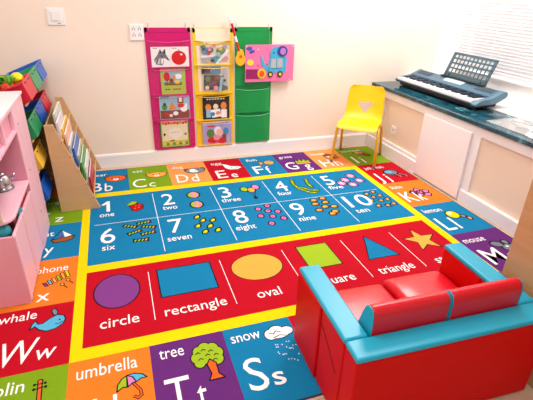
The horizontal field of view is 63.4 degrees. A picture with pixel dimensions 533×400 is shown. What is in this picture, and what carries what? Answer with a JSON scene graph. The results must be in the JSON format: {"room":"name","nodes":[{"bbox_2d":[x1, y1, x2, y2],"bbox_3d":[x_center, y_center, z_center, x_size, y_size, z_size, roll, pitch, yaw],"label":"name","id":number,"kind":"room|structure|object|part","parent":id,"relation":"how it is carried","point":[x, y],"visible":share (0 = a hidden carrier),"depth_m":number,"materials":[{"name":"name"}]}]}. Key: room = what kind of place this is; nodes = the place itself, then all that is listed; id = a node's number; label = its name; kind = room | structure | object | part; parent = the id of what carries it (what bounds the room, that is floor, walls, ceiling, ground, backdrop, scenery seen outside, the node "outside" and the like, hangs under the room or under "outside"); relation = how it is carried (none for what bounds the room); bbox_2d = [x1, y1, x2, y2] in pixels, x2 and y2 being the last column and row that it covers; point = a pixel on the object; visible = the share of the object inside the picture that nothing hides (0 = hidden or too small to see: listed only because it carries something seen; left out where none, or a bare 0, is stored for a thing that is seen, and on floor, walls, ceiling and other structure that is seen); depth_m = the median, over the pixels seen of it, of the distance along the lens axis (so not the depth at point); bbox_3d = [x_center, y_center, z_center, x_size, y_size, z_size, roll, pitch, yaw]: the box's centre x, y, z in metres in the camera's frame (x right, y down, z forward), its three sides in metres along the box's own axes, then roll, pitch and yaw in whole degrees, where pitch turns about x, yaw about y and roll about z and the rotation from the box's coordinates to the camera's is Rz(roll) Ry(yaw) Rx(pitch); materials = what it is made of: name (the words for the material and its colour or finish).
{"room":"children's room","nodes":[
{"label":"children's room","id":0,"kind":"room"},
{"bbox_2d":[0,0,445,154],"bbox_3d":[-0.276,-1.555,3.470,4.350,2.505,0.100,-7,28,-17],"label":"wall","id":1,"kind":"structure","parent":0,"point":[91,61],"depth_m":3.54,"materials":[{"name":"beige paint"}]},
{"bbox_2d":[45,8,65,24],"bbox_3d":[-1.499,-1.305,3.069,0.116,0.115,0.016,-7,28,-17],"label":"light switch","id":2,"kind":"object","parent":1,"relation":"attached to","point":[55,16],"visible":1,"depth_m":3.06,"materials":[{"name":"white plastic"}]},
{"bbox_2d":[129,24,143,40],"bbox_3d":[-0.986,-1.274,3.279,0.104,0.118,0.012,-7,28,-17],"label":"wall socket","id":3,"kind":"object","parent":1,"relation":"attached to","point":[136,31],"visible":1,"depth_m":3.27,"materials":[{"name":"white plastic"}]},
{"bbox_2d":[95,133,366,167],"bbox_3d":[-0.673,-0.412,3.834,3.540,0.113,0.016,-7,28,-17],"label":"baseboard","id":4,"kind":"structure","parent":1,"relation":"attached to","point":[214,151],"depth_m":3.91,"materials":[{"name":"white paint"}]},
{"bbox_3d":[-0.568,-1.362,3.384,0.014,0.046,0.026,-7,28,-17],"label":"wall hook","id":5,"kind":"object","parent":1,"relation":"attached to","visible":0},
{"bbox_2d":[192,28,233,145],"bbox_3d":[-0.440,-0.931,3.646,0.330,0.977,0.029,-7,28,-17],"label":"pocket chart","id":6,"kind":"object","parent":5,"relation":"hanging from","point":[207,37],"visible":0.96,"depth_m":3.57,"materials":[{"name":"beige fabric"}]},
{"bbox_2d":[200,44,227,63],"bbox_3d":[-0.421,-1.192,3.512,0.243,0.171,0.028,-7,28,-17],"label":"bag","id":7,"kind":"object","parent":6,"relation":"in","point":[205,50],"visible":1,"depth_m":3.52,"materials":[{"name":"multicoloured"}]},
{"bbox_2d":[201,66,228,91],"bbox_3d":[-0.428,-1.006,3.606,0.232,0.218,0.026,-7,28,-17],"label":"bag","id":8,"kind":"object","parent":6,"relation":"in","point":[211,82],"visible":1,"depth_m":3.61,"materials":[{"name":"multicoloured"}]},
{"bbox_2d":[202,95,229,119],"bbox_3d":[-0.434,-0.799,3.721,0.233,0.202,0.008,-7,28,-17],"label":"picture book","id":9,"kind":"object","parent":6,"relation":"in","point":[213,108],"visible":1,"depth_m":3.72,"materials":[{"name":"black paper"}]},
{"bbox_2d":[202,120,231,144],"bbox_3d":[-0.436,-0.599,3.823,0.258,0.210,0.008,-7,28,-17],"label":"picture book","id":10,"kind":"object","parent":6,"relation":"in","point":[213,133],"visible":1,"depth_m":3.82,"materials":[{"name":"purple paper"}]},
{"bbox_3d":[0.022,-1.442,3.565,0.014,0.046,0.026,-7,28,-17],"label":"wall hook","id":11,"kind":"object","parent":1,"relation":"attached to","visible":0},
{"bbox_2d":[245,29,293,81],"bbox_3d":[0.028,-1.218,3.645,0.435,0.424,0.040,-6,28,-16],"label":"board","id":12,"kind":"object","parent":11,"relation":"hanging from","point":[272,62],"visible":1,"depth_m":3.66,"materials":[{"name":"pink"}]},
{"bbox_3d":[0.059,-1.163,3.671,0.050,0.078,0.004,-7,28,-17],"label":"flap door","id":13,"kind":"part","parent":12,"relation":"part of","materials":[{"name":"silver metal"}]},
{"bbox_3d":[0.114,-1.169,3.688,0.050,0.078,0.004,-7,28,-17],"label":"flap door","id":14,"kind":"part","parent":12,"relation":"part of","materials":[{"name":"silver metal"}]},
{"bbox_3d":[-0.240,-1.409,3.484,0.014,0.046,0.026,-7,28,-17],"label":"wall hook","id":15,"kind":"object","parent":1,"relation":"attached to","visible":0},
{"bbox_2d":[228,16,244,65],"bbox_3d":[-0.241,-1.292,3.517,0.145,0.386,0.036,-7,28,-17],"label":"guitar","id":16,"kind":"object","parent":15,"relation":"hanging from","point":[240,58],"visible":1,"depth_m":3.55,"materials":[{"name":"orange"}]},
{"bbox_2d":[235,27,272,142],"bbox_3d":[-0.113,-0.976,3.745,0.324,0.978,0.032,-7,28,-17],"label":"pocket chart","id":17,"kind":"object","parent":15,"relation":"hanging from","point":[252,99],"visible":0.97,"depth_m":3.79,"materials":[{"name":"green fabric"}]},
{"bbox_3d":[-0.900,-1.322,3.279,0.014,0.046,0.026,-7,28,-17],"label":"wall hook","id":18,"kind":"object","parent":1,"relation":"attached to","visible":0},
{"bbox_2d":[144,27,195,149],"bbox_3d":[-0.777,-0.889,3.541,0.352,0.979,0.029,-7,28,-17],"label":"pocket chart","id":19,"kind":"object","parent":18,"relation":"hanging from","point":[154,36],"visible":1,"depth_m":3.47,"materials":[{"name":"pink fabric"}]},
{"bbox_2d":[150,47,188,66],"bbox_3d":[-0.765,-1.136,3.426,0.294,0.153,0.007,-7,28,-17],"label":"picture card","id":20,"kind":"object","parent":19,"relation":"in","point":[160,56],"visible":1,"depth_m":3.42,"materials":[{"name":"white paper"}]},
{"bbox_2d":[160,68,185,94],"bbox_3d":[-0.758,-0.965,3.515,0.198,0.204,0.008,-7,28,-17],"label":"picture book","id":21,"kind":"object","parent":19,"relation":"in","point":[172,82],"visible":1,"depth_m":3.51,"materials":[{"name":"green paper"}]},
{"bbox_2d":[159,118,189,147],"bbox_3d":[-0.785,-0.573,3.704,0.246,0.250,0.008,-7,28,-17],"label":"picture book","id":22,"kind":"object","parent":19,"relation":"in","point":[173,134],"visible":1,"depth_m":3.70,"materials":[{"name":"beige paper"}]},
{"bbox_2d":[159,95,189,119],"bbox_3d":[-0.767,-0.776,3.608,0.248,0.198,0.008,-7,28,-17],"label":"picture book","id":23,"kind":"object","parent":19,"relation":"in","point":[170,108],"visible":1,"depth_m":3.60,"materials":[{"name":"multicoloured paper"}]},
{"bbox_2d":[47,144,532,399],"bbox_3d":[0.506,0.706,1.877,4.350,0.080,5.235,-7,28,-17],"label":"floor","id":24,"kind":"structure","parent":0,"point":[527,393],"depth_m":3.65,"materials":[{"name":"brown wood"}]},
{"bbox_2d":[0,146,512,399],"bbox_3d":[-0.009,0.185,2.794,2.982,0.006,2.533,-7,28,-17],"label":"rug","id":25,"kind":"object","parent":24,"relation":"on","point":[182,284],"visible":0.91,"depth_m":2.42,"materials":[{"name":"multicoloured carpet"}]},
{"bbox_2d":[0,91,49,307],"bbox_3d":[-1.404,-0.032,2.190,0.341,0.848,0.814,-7,28,-17],"label":"play kitchen","id":26,"kind":"object","parent":25,"relation":"on","point":[21,252],"visible":0.99,"depth_m":2.17,"materials":[{"name":"pink paint"}]},
{"bbox_2d":[0,224,12,237],"bbox_3d":[-1.210,0.152,1.975,0.081,0.093,0.081,-7,28,-17],"label":"ball","id":27,"kind":"object","parent":26,"relation":"in","point":[5,230],"visible":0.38,"depth_m":1.95,"materials":[{"name":"teal plastic"}]},
{"bbox_2d":[0,171,14,192],"bbox_3d":[-1.353,-0.108,2.192,0.108,0.112,0.108,6,27,8],"label":"pot","id":28,"kind":"object","parent":26,"relation":"on","point":[6,185],"visible":1,"depth_m":2.18,"materials":[{"name":"silver metal"}]},
{"bbox_2d":[7,218,16,231],"bbox_3d":[-1.216,0.117,2.048,0.054,0.092,0.062,-7,28,-17],"label":"toy box","id":29,"kind":"object","parent":26,"relation":"in","point":[12,224],"visible":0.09,"depth_m":2.02,"materials":[{"name":"red"}]},
{"bbox_2d":[0,180,28,225],"bbox_3d":[-1.362,0.021,2.077,0.330,0.016,0.481,-7,28,-17],"label":"countertop","id":30,"kind":"structure","parent":26,"relation":"on","point":[10,201],"depth_m":2.10,"materials":[{"name":"pink paint"}]},
{"bbox_2d":[16,207,22,219],"bbox_3d":[-1.251,0.068,2.142,0.081,0.093,0.081,-7,28,-17],"label":"ball","id":31,"kind":"object","parent":26,"relation":"in","point":[20,210],"visible":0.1,"depth_m":2.12,"materials":[{"name":"teal plastic"}]},
{"bbox_2d":[20,192,25,207],"bbox_3d":[-1.291,0.015,2.248,0.054,0.092,0.162,-7,28,-17],"label":"toy box","id":32,"kind":"object","parent":26,"relation":"in","point":[24,197],"visible":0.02,"depth_m":2.25,"materials":[{"name":"red"}]},
{"bbox_3d":[-1.177,0.273,2.111,0.013,0.360,0.250,-7,28,-17],"label":"cabinet door","id":33,"kind":"part","parent":26,"relation":"part of","materials":[{"name":"pink paint"}]},
{"bbox_3d":[-1.258,0.164,2.325,0.013,0.360,0.248,-7,28,-17],"label":"cabinet door","id":34,"kind":"part","parent":26,"relation":"part of","materials":[{"name":"pink paint"}]},
{"bbox_2d":[0,75,52,203],"bbox_3d":[-1.653,-0.376,2.940,0.302,0.780,0.890,-7,28,-17],"label":"rack","id":35,"kind":"object","parent":25,"relation":"on","point":[47,166],"visible":0.09,"depth_m":3.37,"materials":[{"name":"brown wood"}]},
{"bbox_2d":[0,73,36,103],"bbox_3d":[-1.508,-0.621,2.538,0.258,0.194,0.276,-7,28,-17],"label":"storage bin","id":36,"kind":"object","parent":35,"relation":"on","point":[26,86],"visible":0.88,"depth_m":2.47,"materials":[{"name":"red"}]},
{"bbox_2d":[1,82,13,89],"bbox_3d":[-1.507,-0.658,2.520,0.076,0.065,0.076,-7,28,-17],"label":"tomato","id":37,"kind":"object","parent":36,"relation":"in","point":[4,85],"visible":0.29,"depth_m":2.49,"materials":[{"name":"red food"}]},
{"bbox_2d":[0,75,14,84],"bbox_3d":[-1.563,-0.710,2.546,0.159,0.054,0.144,-7,28,-17],"label":"lettuce","id":38,"kind":"object","parent":36,"relation":"in","point":[1,78],"visible":0.5,"depth_m":2.53,"materials":[{"name":"green plastic"}]},
{"bbox_2d":[1,73,14,87],"bbox_3d":[-1.456,-0.636,2.462,0.067,0.167,0.070,-7,28,-17],"label":"carrot","id":39,"kind":"object","parent":36,"relation":"in","point":[9,82],"visible":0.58,"depth_m":2.44,"materials":[{"name":"green plastic"}]},
{"bbox_2d":[10,72,23,83],"bbox_3d":[-1.491,-0.728,2.579,0.074,0.069,0.078,-2,27,-7],"label":"lemon","id":40,"kind":"object","parent":36,"relation":"in","point":[18,77],"visible":0.81,"depth_m":2.55,"materials":[{"name":"yellow plastic"}]},
{"bbox_2d":[0,65,42,89],"bbox_3d":[-1.597,-0.741,2.775,0.258,0.194,0.276,-7,28,-17],"label":"storage bin","id":41,"kind":"object","parent":35,"relation":"on","point":[37,81],"visible":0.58,"depth_m":2.80,"materials":[{"name":"green plastic"}]},
{"bbox_2d":[4,59,46,80],"bbox_3d":[-1.686,-0.862,3.011,0.258,0.194,0.276,-7,28,-17],"label":"storage bin","id":42,"kind":"object","parent":35,"relation":"on","point":[40,69],"visible":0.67,"depth_m":3.08,"materials":[{"name":"blue"}]},
{"bbox_2d":[25,108,42,139],"bbox_3d":[-1.523,-0.424,2.633,0.258,0.194,0.276,-7,28,-17],"label":"storage bin","id":43,"kind":"object","parent":35,"relation":"on","point":[34,124],"visible":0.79,"depth_m":2.62,"materials":[{"name":"green plastic"}]},
{"bbox_2d":[23,98,47,123],"bbox_3d":[-1.613,-0.545,2.869,0.258,0.194,0.276,-7,28,-17],"label":"storage bin","id":44,"kind":"object","parent":35,"relation":"on","point":[37,104],"visible":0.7,"depth_m":2.92,"materials":[{"name":"blue"}]},
{"bbox_2d":[23,89,51,112],"bbox_3d":[-1.702,-0.665,3.106,0.258,0.194,0.276,-7,28,-17],"label":"storage bin","id":45,"kind":"object","parent":35,"relation":"on","point":[42,94],"visible":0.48,"depth_m":3.15,"materials":[{"name":"red"}]},
{"bbox_2d":[32,139,47,170],"bbox_3d":[-1.536,-0.244,2.719,0.258,0.194,0.276,-7,28,-17],"label":"storage bin","id":46,"kind":"object","parent":35,"relation":"on","point":[40,154],"visible":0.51,"depth_m":2.72,"materials":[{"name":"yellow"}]},
{"bbox_2d":[39,169,52,200],"bbox_3d":[-1.546,-0.054,2.813,0.258,0.194,0.276,-7,28,-17],"label":"storage bin","id":47,"kind":"object","parent":35,"relation":"on","point":[46,183],"visible":0.34,"depth_m":2.82,"materials":[{"name":"blue"}]},
{"bbox_2d":[43,97,100,211],"bbox_3d":[-1.376,-0.363,3.129,0.250,0.603,0.756,-7,28,-17],"label":"rack","id":48,"kind":"object","parent":25,"relation":"on","point":[74,193],"visible":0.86,"depth_m":2.86,"materials":[{"name":"brown wood"}]},
{"bbox_3d":[-1.490,-0.352,3.093,0.006,0.570,0.694,-7,28,-17],"label":"panel","id":49,"kind":"part","parent":48,"relation":"part of","materials":[{"name":"brown wood"}]},
{"bbox_2d":[52,101,61,132],"bbox_3d":[-1.415,-0.543,2.949,0.024,0.185,0.360,-7,28,-17],"label":"picture book","id":50,"kind":"object","parent":48,"relation":"on","point":[58,108],"visible":0.39,"depth_m":2.85,"materials":[{"name":"white paper"}]},
{"bbox_2d":[56,110,63,142],"bbox_3d":[-1.365,-0.485,2.873,0.020,0.152,0.330,-7,28,-17],"label":"picture book","id":51,"kind":"object","parent":48,"relation":"on","point":[60,117],"visible":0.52,"depth_m":2.79,"materials":[{"name":"white paper"}]},
{"bbox_2d":[60,115,67,147],"bbox_3d":[-1.373,-0.446,2.967,0.022,0.196,0.360,-7,28,-17],"label":"picture book","id":52,"kind":"object","parent":48,"relation":"on","point":[63,126],"visible":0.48,"depth_m":2.85,"materials":[{"name":"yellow paper"}]},
{"bbox_2d":[64,119,72,152],"bbox_3d":[-1.349,-0.425,2.957,0.021,0.168,0.370,-7,28,-17],"label":"picture book","id":53,"kind":"object","parent":48,"relation":"on","point":[68,129],"visible":0.62,"depth_m":2.88,"materials":[{"name":"brown paper"}]},
{"bbox_2d":[68,131,75,162],"bbox_3d":[-1.325,-0.334,2.971,0.023,0.196,0.320,-7,28,-17],"label":"picture book","id":54,"kind":"object","parent":48,"relation":"on","point":[70,145],"visible":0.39,"depth_m":2.87,"materials":[{"name":"grey paper"}]},
{"bbox_2d":[72,132,78,167],"bbox_3d":[-1.324,-0.346,3.025,0.019,0.168,0.380,-7,28,-17],"label":"picture book","id":55,"kind":"object","parent":48,"relation":"on","point":[76,138],"visible":0.64,"depth_m":2.92,"materials":[{"name":"blue paper"}]},
{"bbox_3d":[-1.494,-0.522,3.443,0.250,0.603,0.015,-7,28,-17],"label":"panel","id":56,"kind":"part","parent":48,"relation":"part of","materials":[{"name":"brown wood"}]},
{"bbox_2d":[77,139,82,175],"bbox_3d":[-1.331,-0.296,3.118,0.022,0.196,0.380,-7,28,-17],"label":"picture book","id":57,"kind":"object","parent":48,"relation":"on","point":[80,140],"visible":0.39,"depth_m":3.00,"materials":[{"name":"beige paper"}]},
{"bbox_2d":[80,144,86,180],"bbox_3d":[-1.295,-0.258,3.074,0.021,0.168,0.390,-7,28,-17],"label":"picture book","id":58,"kind":"object","parent":48,"relation":"on","point":[83,152],"visible":0.57,"depth_m":2.96,"materials":[{"name":"green paper"}]},
{"bbox_2d":[84,148,91,190],"bbox_3d":[-1.299,-0.214,3.160,0.021,0.213,0.400,-7,28,-17],"label":"picture book","id":59,"kind":"object","parent":48,"relation":"on","point":[87,157],"visible":0.54,"depth_m":3.05,"materials":[{"name":"white paper"}]},
{"bbox_2d":[89,157,94,193],"bbox_3d":[-1.272,-0.174,3.150,0.018,0.152,0.390,-7,28,-17],"label":"picture book","id":60,"kind":"object","parent":48,"relation":"on","point":[91,167],"visible":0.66,"depth_m":3.09,"materials":[{"name":"red paper"}]},
{"bbox_3d":[-1.293,-0.179,3.255,0.009,0.009,0.694,-7,28,-17],"label":"rod","id":61,"kind":"part","parent":48,"relation":"part of","materials":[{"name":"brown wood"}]},
{"bbox_2d":[330,84,384,168],"bbox_3d":[0.834,-0.666,3.837,0.404,0.632,0.403,11,28,18],"label":"chair","id":62,"kind":"object","parent":25,"relation":"on","point":[354,118],"visible":1,"depth_m":3.87,"materials":[{"name":"yellow plastic"}]},
{"bbox_3d":[0.632,-0.530,3.876,0.033,0.330,0.211,17,30,28],"label":"leg","id":63,"kind":"part","parent":62,"relation":"part of","materials":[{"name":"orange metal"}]},
{"bbox_3d":[0.700,-0.602,4.024,0.027,0.331,0.240,6,27,9],"label":"leg","id":64,"kind":"part","parent":62,"relation":"part of","materials":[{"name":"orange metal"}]},
{"bbox_3d":[0.959,-0.466,3.766,0.033,0.330,0.211,6,27,8],"label":"leg","id":65,"kind":"part","parent":62,"relation":"part of","materials":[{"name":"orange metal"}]},
{"bbox_3d":[1.020,-0.539,3.917,0.027,0.331,0.240,16,30,27],"label":"leg","id":66,"kind":"part","parent":62,"relation":"part of","materials":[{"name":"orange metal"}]},
{"bbox_2d":[294,243,532,399],"bbox_3d":[0.581,0.470,1.716,0.797,0.478,0.513,-6,28,-15],"label":"sofa","id":67,"kind":"object","parent":25,"relation":"on","point":[463,330],"visible":1,"depth_m":1.52,"materials":[{"name":"red leather"}]},
{"bbox_3d":[0.228,0.540,1.687,0.091,0.359,0.422,-6,28,-15],"label":"armrest","id":68,"kind":"part","parent":67,"relation":"part of","materials":[{"name":"red leather"}]},
{"bbox_3d":[0.236,0.370,1.603,0.089,0.023,0.424,-6,28,-15],"label":"arm","id":69,"kind":"part","parent":67,"relation":"part of","materials":[{"name":"blue leather"}]},
{"bbox_3d":[0.330,0.444,1.488,0.003,0.237,0.109,-6,28,-15],"label":"panel","id":70,"kind":"part","parent":67,"relation":"part of","materials":[{"name":"blue plastic"}]},
{"bbox_2d":[338,284,394,319],"bbox_3d":[0.423,0.516,1.739,0.304,0.134,0.418,-6,28,-15],"label":"seat cushion","id":71,"kind":"object","parent":67,"relation":"on","point":[358,298],"depth_m":1.82,"materials":[{"name":"red leather"}]},
{"bbox_2d":[370,291,449,335],"bbox_3d":[0.473,0.427,1.528,0.295,0.239,0.111,-6,28,-15],"label":"cushion","id":72,"kind":"object","parent":67,"relation":"on","point":[430,309],"depth_m":1.45,"materials":[{"name":"red leather"}]},
{"bbox_2d":[383,271,458,299],"bbox_3d":[0.715,0.475,1.815,0.293,0.156,0.418,-6,28,-15],"label":"seat cushion","id":73,"kind":"object","parent":67,"relation":"on","point":[433,281],"depth_m":1.87,"materials":[{"name":"red leather"}]},
{"bbox_3d":[0.640,0.616,1.560,0.785,0.359,0.085,-6,28,-15],"label":"backrest","id":74,"kind":"part","parent":67,"relation":"part of","materials":[{"name":"red leather"}]},
{"bbox_3d":[0.616,0.412,1.567,0.003,0.237,0.109,-6,28,-15],"label":"panel","id":75,"kind":"part","parent":67,"relation":"part of","materials":[{"name":"blue leather"}]},
{"bbox_3d":[0.624,0.411,1.570,0.003,0.237,0.109,-6,28,-15],"label":"panel","id":76,"kind":"part","parent":67,"relation":"part of","materials":[{"name":"leather"}]},
{"bbox_3d":[0.905,0.467,1.875,0.091,0.359,0.422,-6,28,-15],"label":"armrest","id":77,"kind":"part","parent":67,"relation":"part of","materials":[{"name":"red leather"}]},
{"bbox_2d":[449,277,521,319],"bbox_3d":[0.768,0.395,1.609,0.296,0.239,0.111,-6,28,-15],"label":"cushion","id":78,"kind":"object","parent":67,"relation":"on","point":[475,300],"depth_m":1.53,"materials":[{"name":"red leather"}]},
{"bbox_3d":[0.907,0.297,1.789,0.089,0.023,0.424,-6,28,-15],"label":"arm","id":79,"kind":"part","parent":67,"relation":"part of","materials":[{"name":"red leather"}]},
{"bbox_3d":[0.911,0.380,1.649,0.003,0.237,0.109,-6,28,-15],"label":"panel","id":80,"kind":"part","parent":67,"relation":"part of","materials":[{"name":"red leather"}]},
{"bbox_2d":[366,90,532,235],"bbox_3d":[1.910,-0.072,2.778,0.666,0.583,3.734,-7,28,-17],"label":"base cabinet","id":81,"kind":"object","parent":24,"relation":"on","point":[490,174],"visible":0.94,"depth_m":3.15,"materials":[{"name":"white paint"}]},
{"bbox_2d":[391,125,395,134],"bbox_3d":[1.158,-0.637,3.933,0.008,0.070,0.070,-7,28,-17],"label":"wall outlet","id":82,"kind":"object","parent":81,"relation":"attached to","point":[393,129],"visible":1,"depth_m":3.93,"materials":[{"name":"white paint"}]},
{"bbox_3d":[1.200,-0.656,3.825,0.012,0.385,0.588,-7,28,-17],"label":"sunken panel","id":83,"kind":"part","parent":81,"relation":"part of","materials":[{"name":"beige paint"}]},
{"bbox_3d":[1.601,0.182,2.780,0.014,0.110,3.714,-7,28,-17],"label":"skirting","id":84,"kind":"part","parent":81,"relation":"part of","materials":[{"name":"white paint"}]},
{"bbox_3d":[1.353,-0.352,3.350,0.017,0.511,0.520,-7,28,-17],"label":"access door","id":85,"kind":"part","parent":81,"relation":"part of","materials":[{"name":"white paint"}]},
{"bbox_2d":[372,81,532,147],"bbox_3d":[1.915,-0.347,2.639,0.668,0.030,3.733,-7,28,-17],"label":"countertop","id":86,"kind":"structure","parent":81,"relation":"on","point":[518,130],"depth_m":3.13,"materials":[{"name":"teal stone"}]},
{"bbox_2d":[395,52,507,109],"bbox_3d":[1.530,-1.035,3.596,0.347,0.327,1.005,-8,28,-18],"label":"keyboard","id":87,"kind":"object","parent":86,"relation":"on","point":[471,92],"visible":1,"depth_m":3.52,"materials":[{"name":"blue plastic"}]},
{"bbox_2d":[417,70,433,75],"bbox_3d":[1.450,-1.160,3.938,0.045,0.020,0.170,-8,28,-18],"label":"speaker grille","id":88,"kind":"object","parent":87,"relation":"attached to","point":[421,72],"depth_m":3.94,"materials":[{"name":"blue"}]},
{"bbox_3d":[1.364,-0.912,3.608,0.010,0.012,0.932,-8,28,-18],"label":"rail","id":89,"kind":"part","parent":87,"relation":"part of","materials":[{"name":"white plastic"}]},
{"bbox_2d":[474,86,495,92],"bbox_3d":[1.690,-0.856,3.344,0.045,0.020,0.170,-8,28,-18],"label":"speaker grille","id":90,"kind":"object","parent":87,"relation":"attached to","point":[481,89],"depth_m":3.34,"materials":[{"name":"blue"}]},
{"bbox_3d":[1.607,-0.084,2.753,0.012,0.418,0.743,-7,28,-17],"label":"sunken panel","id":91,"kind":"part","parent":81,"relation":"part of","materials":[{"name":"beige paint"}]},
{"bbox_2d":[502,179,532,386],"bbox_3d":[1.299,0.361,1.479,0.410,0.922,0.805,-7,28,-17],"label":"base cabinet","id":92,"kind":"object","parent":24,"relation":"on","point":[519,260],"visible":0.24,"depth_m":1.68,"materials":[{"name":"wood"}]},
{"bbox_2d":[432,0,532,108],"bbox_3d":[2.542,-0.679,1.879,0.140,2.505,5.135,-7,28,-17],"label":"wall","id":93,"kind":"structure","parent":0,"point":[454,15],"depth_m":3.91,"materials":[{"name":"white paint"}]},
{"bbox_2d":[465,8,531,80],"bbox_3d":[2.239,-1.324,2.673,0.050,1.375,2.425,-7,28,-17],"label":"window","id":94,"kind":"structure","parent":93,"relation":"in","point":[480,8],"depth_m":3.66,"materials":[{"name":"white glass"}]},
{"bbox_2d":[455,0,532,87],"bbox_3d":[2.128,-1.302,2.642,0.040,1.367,2.413,-7,28,-17],"label":"window blind","id":95,"kind":"object","parent":94,"relation":"attached to","point":[500,12],"visible":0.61,"depth_m":3.44,"materials":[{"name":"white plastic"}]},
{"bbox_3d":[1.778,-1.743,3.529,0.004,1.323,0.004,-7,28,-17],"label":"ladder cord","id":96,"kind":"part","parent":95,"relation":"part of","materials":[{"name":"white fabric"}]},
{"bbox_3d":[2.110,-0.699,2.943,0.026,0.018,2.413,-7,28,-17],"label":"rail","id":97,"kind":"part","parent":95,"relation":"part of","materials":[{"name":"white paint"}]},
{"bbox_3d":[1.858,-1.636,3.318,0.004,1.323,0.004,-7,28,-17],"label":"ladder cord","id":98,"kind":"part","parent":95,"relation":"part of","materials":[{"name":"white fabric"}]},
{"bbox_2d":[486,100,532,122],"bbox_3d":[2.089,-0.388,2.684,0.309,0.012,3.733,-7,28,-17],"label":"paper","id":99,"kind":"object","parent":93,"relation":"attached to","point":[524,113],"depth_m":3.23,"materials":[{"name":"white paper"}]}
]}

